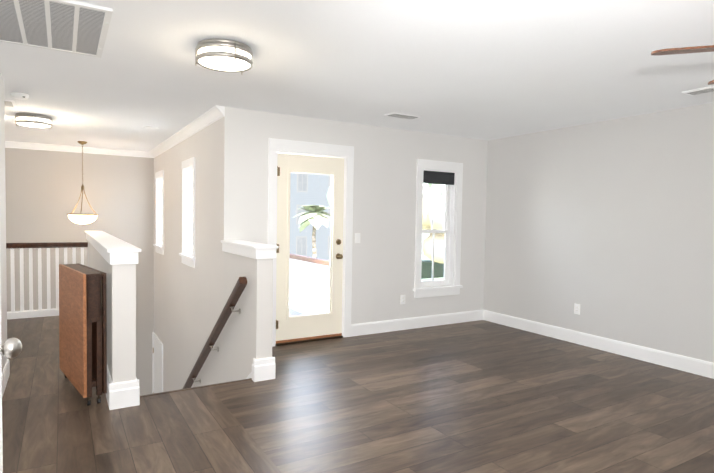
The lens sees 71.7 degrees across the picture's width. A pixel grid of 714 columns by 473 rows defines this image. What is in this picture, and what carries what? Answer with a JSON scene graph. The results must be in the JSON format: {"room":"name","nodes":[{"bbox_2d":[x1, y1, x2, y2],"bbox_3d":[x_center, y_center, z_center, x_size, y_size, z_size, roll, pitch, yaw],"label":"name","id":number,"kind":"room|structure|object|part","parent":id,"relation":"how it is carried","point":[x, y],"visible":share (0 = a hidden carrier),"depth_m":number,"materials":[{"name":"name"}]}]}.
{"room":"empty living room","nodes":[
{"label":"empty living room","id":0,"kind":"room"},
{"bbox_2d":[0,73,6,371],"bbox_3d":[-1.347,0.082,1.327,0.150,2.440,6.400,0,3,-31],"label":"wall","id":1,"kind":"structure","parent":0,"point":[3,237],"depth_m":3.91,"materials":[{"name":"beige paint"}]},
{"bbox_2d":[2,359,9,396],"bbox_3d":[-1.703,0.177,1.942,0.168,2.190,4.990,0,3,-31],"label":"baseboard","id":2,"kind":"structure","parent":1,"relation":"attached to","point":[5,373],"depth_m":3.87,"materials":[{"name":"white paint"}]},
{"bbox_2d":[0,268,21,472],"bbox_3d":[-0.918,0.291,1.058,0.294,2.033,0.803,0,3,-31],"label":"interior door","id":3,"kind":"structure","parent":1,"relation":"in","point":[10,347],"depth_m":1.44,"materials":[{"name":"white paint"}]},
{"bbox_2d":[5,148,153,395],"bbox_3d":[-5.011,1.197,7.967,3.510,5.310,0.150,0,3,-31],"label":"wall","id":4,"kind":"structure","parent":0,"point":[43,189],"depth_m":8.06,"materials":[{"name":"paint"}]},
{"bbox_2d":[5,141,147,157],"bbox_3d":[-5.009,-1.404,7.701,3.270,0.092,0.088,0,3,-31],"label":"crown molding","id":5,"kind":"structure","parent":4,"relation":"attached to","point":[8,144],"depth_m":7.96,"materials":[{"name":"white paint"}]},
{"bbox_2d":[87,240,135,382],"bbox_3d":[-2.689,2.047,5.257,0.150,3.900,3.970,0,3,-31],"label":"wall","id":6,"kind":"structure","parent":0,"point":[121,321],"depth_m":3.51,"materials":[{"name":"paint"}]},
{"bbox_2d":[106,366,114,409],"bbox_3d":[-2.725,1.039,5.138,0.022,0.182,3.932,0,3,-31],"label":"trim","id":7,"kind":"structure","parent":6,"relation":"attached to","point":[110,395],"depth_m":3.46,"materials":[{"name":"white paint"}]},
{"bbox_2d":[85,231,140,264],"bbox_3d":[-2.647,0.058,5.164,0.218,0.107,4.004,0,3,-31],"label":"trim","id":8,"kind":"structure","parent":6,"relation":"on","point":[111,249],"depth_m":3.71,"materials":[{"name":"white paint"}]},
{"bbox_2d":[154,107,272,391],"bbox_3d":[-2.154,1.303,6.460,0.150,5.310,5.370,0,3,-31],"label":"wall","id":9,"kind":"structure","parent":0,"point":[186,307],"depth_m":5.40,"materials":[{"name":"paint"}]},
{"bbox_2d":[152,332,162,393],"bbox_3d":[-3.407,2.785,8.341,0.090,2.160,0.975,0,3,-31],"label":"entry door","id":10,"kind":"structure","parent":9,"relation":"in","point":[157,365],"depth_m":8.34,"materials":[{"name":"white paint"}]},
{"bbox_2d":[148,105,224,157],"bbox_3d":[-2.464,-1.323,6.716,0.088,0.092,4.393,0,3,-31],"label":"crown molding","id":11,"kind":"structure","parent":9,"relation":"attached to","point":[210,116],"depth_m":5.90,"materials":[{"name":"white paint"}]},
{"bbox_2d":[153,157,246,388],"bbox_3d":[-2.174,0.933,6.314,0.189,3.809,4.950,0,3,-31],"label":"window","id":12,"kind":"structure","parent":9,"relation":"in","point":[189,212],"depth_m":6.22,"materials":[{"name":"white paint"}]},
{"bbox_3d":[-1.854,1.566,5.707,0.109,2.602,3.528,0,3,-31],"label":"stair handrail","id":13,"kind":"part","parent":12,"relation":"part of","materials":[{"name":"brown wood"}]},
{"bbox_2d":[221,240,278,258],"bbox_3d":[-1.003,0.111,4.508,0.208,0.107,1.009,0,3,-31],"label":"trim","id":14,"kind":"structure","parent":9,"relation":"on","point":[254,250],"depth_m":4.23,"materials":[{"name":"white paint"}]},
{"bbox_2d":[252,357,275,378],"bbox_3d":[-0.953,1.090,4.593,0.022,0.182,0.998,0,3,-31],"label":"trim","id":15,"kind":"structure","parent":9,"relation":"attached to","point":[267,366],"depth_m":4.14,"materials":[{"name":"white paint"}]},
{"bbox_2d":[0,0,713,151],"bbox_3d":[-0.703,-1.302,4.208,7.085,0.120,10.800,0,3,-31],"label":"ceiling","id":16,"kind":"structure","parent":0,"point":[487,70],"depth_m":3.52,"materials":[{"name":"white paint"}]},
{"bbox_2d":[5,100,15,106],"bbox_3d":[-3.438,-1.304,4.825,0.160,0.014,0.300,0,3,-31],"label":"ceiling vent","id":17,"kind":"object","parent":16,"relation":"in","point":[10,103],"visible":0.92,"depth_m":4.81,"materials":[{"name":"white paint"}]},
{"bbox_2d":[11,92,28,99],"bbox_3d":[-3.059,-1.271,4.482,0.136,0.040,0.136,0,3,-31],"label":"smoke detector","id":18,"kind":"object","parent":16,"relation":"attached to","point":[17,95],"visible":1,"depth_m":4.45,"materials":[{"name":"white plastic"}]},
{"bbox_2d":[15,113,52,128],"bbox_3d":[-3.584,-1.278,5.480,0.350,0.122,0.359,0,3,-31],"label":"flush ceiling light","id":19,"kind":"object","parent":16,"relation":"attached to","point":[34,120],"visible":1,"depth_m":5.37,"materials":[{"name":"white glass"}]},
{"bbox_2d":[0,0,112,57],"bbox_3d":[-1.768,-1.194,2.797,0.620,0.020,0.900,0,3,-31],"label":"ceiling vent","id":20,"kind":"object","parent":16,"relation":"in","point":[74,27],"visible":1,"depth_m":2.78,"materials":[{"name":"silver metal"}]},
{"bbox_2d":[67,141,98,225],"bbox_3d":[-4.129,-0.787,7.433,0.422,1.274,0.424,0,3,-31],"label":"pendant light","id":21,"kind":"object","parent":16,"relation":"hanging from","point":[82,219],"visible":1,"depth_m":7.37,"materials":[{"name":"white glass"}]},
{"bbox_2d":[195,39,252,74],"bbox_3d":[-0.842,-1.141,3.149,0.350,0.122,0.359,0,3,-31],"label":"flush ceiling light","id":22,"kind":"object","parent":16,"relation":"attached to","point":[226,55],"visible":1,"depth_m":3.05,"materials":[{"name":"white glass"}]},
{"bbox_2d":[384,112,420,119],"bbox_3d":[0.476,-1.251,5.136,0.360,0.014,0.160,0,3,-31],"label":"ceiling vent","id":23,"kind":"object","parent":16,"relation":"in","point":[401,115],"visible":0.98,"depth_m":5.11,"materials":[{"name":"white metal"}]},
{"bbox_2d":[651,45,713,84],"bbox_3d":[2.001,-0.925,2.011,1.267,0.370,1.251,0,3,-31],"label":"ceiling fan","id":24,"kind":"object","parent":16,"relation":"hanging from","point":[686,50],"visible":1,"depth_m":2.18,"materials":[{"name":"brown wood"}]},
{"bbox_2d":[682,86,713,95],"bbox_3d":[2.804,-1.165,3.908,0.160,0.014,0.360,0,3,-31],"label":"ceiling vent","id":25,"kind":"object","parent":16,"relation":"in","point":[701,90],"visible":0.98,"depth_m":3.95,"materials":[{"name":"white paint"}]},
{"bbox_2d":[2,316,713,472],"bbox_3d":[-0.376,1.382,3.545,6.935,0.300,9.100,0,3,-31],"label":"floor","id":26,"kind":"structure","parent":0,"point":[481,396],"depth_m":3.45,"materials":[{"name":"brown wood"}]},
{"bbox_2d":[6,242,87,318],"bbox_3d":[-4.669,0.570,6.188,2.280,0.973,0.090,0,3,-31],"label":"rail","id":27,"kind":"object","parent":26,"relation":"on","point":[29,313],"visible":0.75,"depth_m":6.46,"materials":[{"name":"white paint"}]},
{"bbox_2d":[59,263,106,405],"bbox_3d":[-2.130,0.718,3.816,0.149,0.947,0.854,-1,3,-41],"label":"folding table","id":28,"kind":"object","parent":26,"relation":"on","point":[83,326],"visible":1,"depth_m":3.54,"materials":[{"name":"brown wood"}]},
{"bbox_2d":[140,378,251,396],"bbox_3d":[-1.272,1.215,3.926,0.930,0.034,0.030,0,3,-31],"label":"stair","id":29,"kind":"structure","parent":26,"relation":"attached to","point":[195,387],"depth_m":3.92,"materials":[{"name":"wood"}]},
{"bbox_2d":[239,109,487,323],"bbox_3d":[0.303,0.077,5.962,3.575,2.740,0.150,0,3,-31],"label":"wall","id":30,"kind":"structure","parent":0,"point":[384,210],"depth_m":5.88,"materials":[{"name":"beige paint"}]},
{"bbox_2d":[276,153,343,345],"bbox_3d":[-0.512,0.136,5.418,0.817,2.036,0.174,0,3,-31],"label":"door","id":31,"kind":"structure","parent":30,"relation":"in","point":[297,328],"depth_m":5.40,"materials":[{"name":"beige paint"}]},
{"bbox_2d":[268,138,353,346],"bbox_3d":[-0.529,0.067,5.452,1.012,2.174,0.172,0,3,-31],"label":"door frame","id":32,"kind":"structure","parent":30,"relation":"attached to","point":[276,146],"depth_m":5.45,"materials":[{"name":"white paint"}]},
{"bbox_2d":[355,233,359,242],"bbox_3d":[0.010,0.018,5.687,0.071,0.116,0.016,0,3,-31],"label":"light switch","id":33,"kind":"object","parent":30,"relation":"attached to","point":[357,237],"visible":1,"depth_m":5.69,"materials":[{"name":"white plastic"}]},
{"bbox_2d":[400,295,404,303],"bbox_3d":[0.565,0.772,6.060,0.071,0.116,0.009,0,3,-31],"label":"outlet","id":34,"kind":"object","parent":30,"relation":"attached to","point":[402,299],"visible":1,"depth_m":6.05,"materials":[{"name":"white plastic"}]},
{"bbox_2d":[351,310,482,336],"bbox_3d":[0.815,1.078,6.221,2.072,0.138,0.015,0,3,-31],"label":"baseboard","id":35,"kind":"structure","parent":30,"relation":"attached to","point":[359,329],"depth_m":6.15,"materials":[{"name":"white paint"}]},
{"bbox_2d":[413,159,462,297],"bbox_3d":[1.017,-0.098,6.351,0.784,1.720,0.200,0,3,-31],"label":"double-hung window","id":36,"kind":"structure","parent":30,"relation":"in","point":[446,216],"depth_m":6.42,"materials":[{"name":"white paint"}]},
{"bbox_2d":[423,170,454,184],"bbox_3d":[1.033,-0.749,6.315,0.516,0.157,0.053,0,3,-31],"label":"window shade","id":37,"kind":"object","parent":36,"relation":"attached to","point":[436,177],"visible":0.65,"depth_m":6.29,"materials":[{"name":"grey fabric"}]},
{"bbox_2d":[483,103,713,362],"bbox_3d":[3.453,0.206,4.028,0.150,2.740,6.406,0,3,-31],"label":"wall","id":38,"kind":"structure","parent":0,"point":[608,226],"depth_m":5.18,"materials":[{"name":"beige paint"}]},
{"bbox_2d":[574,303,579,314],"bbox_3d":[2.465,0.813,5.534,0.009,0.116,0.071,0,3,-31],"label":"outlet","id":39,"kind":"object","parent":38,"relation":"attached to","point":[576,308],"visible":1,"depth_m":5.53,"materials":[{"name":"white plastic"}]},
{"bbox_2d":[483,310,713,378],"bbox_3d":[3.319,1.202,4.102,0.015,0.138,6.226,0,3,-31],"label":"baseboard","id":40,"kind":"structure","parent":38,"relation":"attached to","point":[682,363],"depth_m":5.19,"materials":[{"name":"white paint"}]},
{"label":"outside","id":41,"kind":"structure","parent":0,"visible":0},
{"bbox_2d":[290,241,443,313],"bbox_3d":[4.397,3.557,31.739,100.000,0.200,110.000,0,3,-31],"label":"ground","id":42,"kind":"structure","parent":41,"point":[425,258],"depth_m":38.06,"materials":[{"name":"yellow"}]},
{"bbox_2d":[289,308,303,315],"bbox_3d":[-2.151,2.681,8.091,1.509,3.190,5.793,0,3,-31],"label":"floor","id":43,"kind":"structure","parent":42,"relation":"on","point":[291,311],"depth_m":7.29,"materials":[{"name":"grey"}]},
{"bbox_2d":[289,253,329,314],"bbox_3d":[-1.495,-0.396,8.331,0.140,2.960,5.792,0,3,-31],"label":"rail","id":44,"kind":"object","parent":43,"relation":"on","point":[322,303],"depth_m":6.97,"materials":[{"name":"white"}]},
{"bbox_2d":[290,173,330,259],"bbox_3d":[-9.190,-4.633,52.950,17.500,14.050,10.000,0,3,-31],"label":"house","id":45,"kind":"structure","parent":42,"relation":"on","point":[310,198],"depth_m":50.30,"materials":[{"name":"grey"}]},
{"bbox_2d":[294,205,330,257],"bbox_3d":[-4.048,-0.093,46.249,3.708,5.702,3.968,0,3,-31],"label":"palm tree","id":46,"kind":"object","parent":42,"relation":"on","point":[306,218],"depth_m":45.67,"materials":[{"name":"green plant"}]},
{"bbox_2d":[327,186,330,206],"bbox_3d":[0.880,-0.318,32.453,5.856,7.370,5.400,0,3,-31],"label":"tree","id":47,"kind":"object","parent":42,"relation":"on","point":[329,197],"depth_m":31.25,"materials":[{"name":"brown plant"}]},
{"bbox_2d":[324,260,443,280],"bbox_3d":[7.500,2.551,40.187,26.000,1.250,1.400,0,3,-31],"label":"hedge","id":48,"kind":"object","parent":42,"relation":"on","point":[424,272],"depth_m":38.32,"materials":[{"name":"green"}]},
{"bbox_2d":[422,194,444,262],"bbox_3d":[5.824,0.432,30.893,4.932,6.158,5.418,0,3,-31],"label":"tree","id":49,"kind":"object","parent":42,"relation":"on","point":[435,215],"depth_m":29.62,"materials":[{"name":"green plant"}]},
{"bbox_2d":[423,183,443,194],"bbox_3d":[8.593,-1.843,43.172,8.158,9.831,8.121,0,3,-31],"label":"tree","id":50,"kind":"object","parent":42,"relation":"on","point":[430,188],"depth_m":40.78,"materials":[{"name":"brown plant"}]},
{"bbox_2d":[434,186,443,196],"bbox_3d":[8.141,-0.647,36.056,6.359,7.986,6.603,0,3,-31],"label":"tree","id":51,"kind":"object","parent":42,"relation":"on","point":[441,192],"depth_m":35.85,"materials":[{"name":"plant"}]}
]}

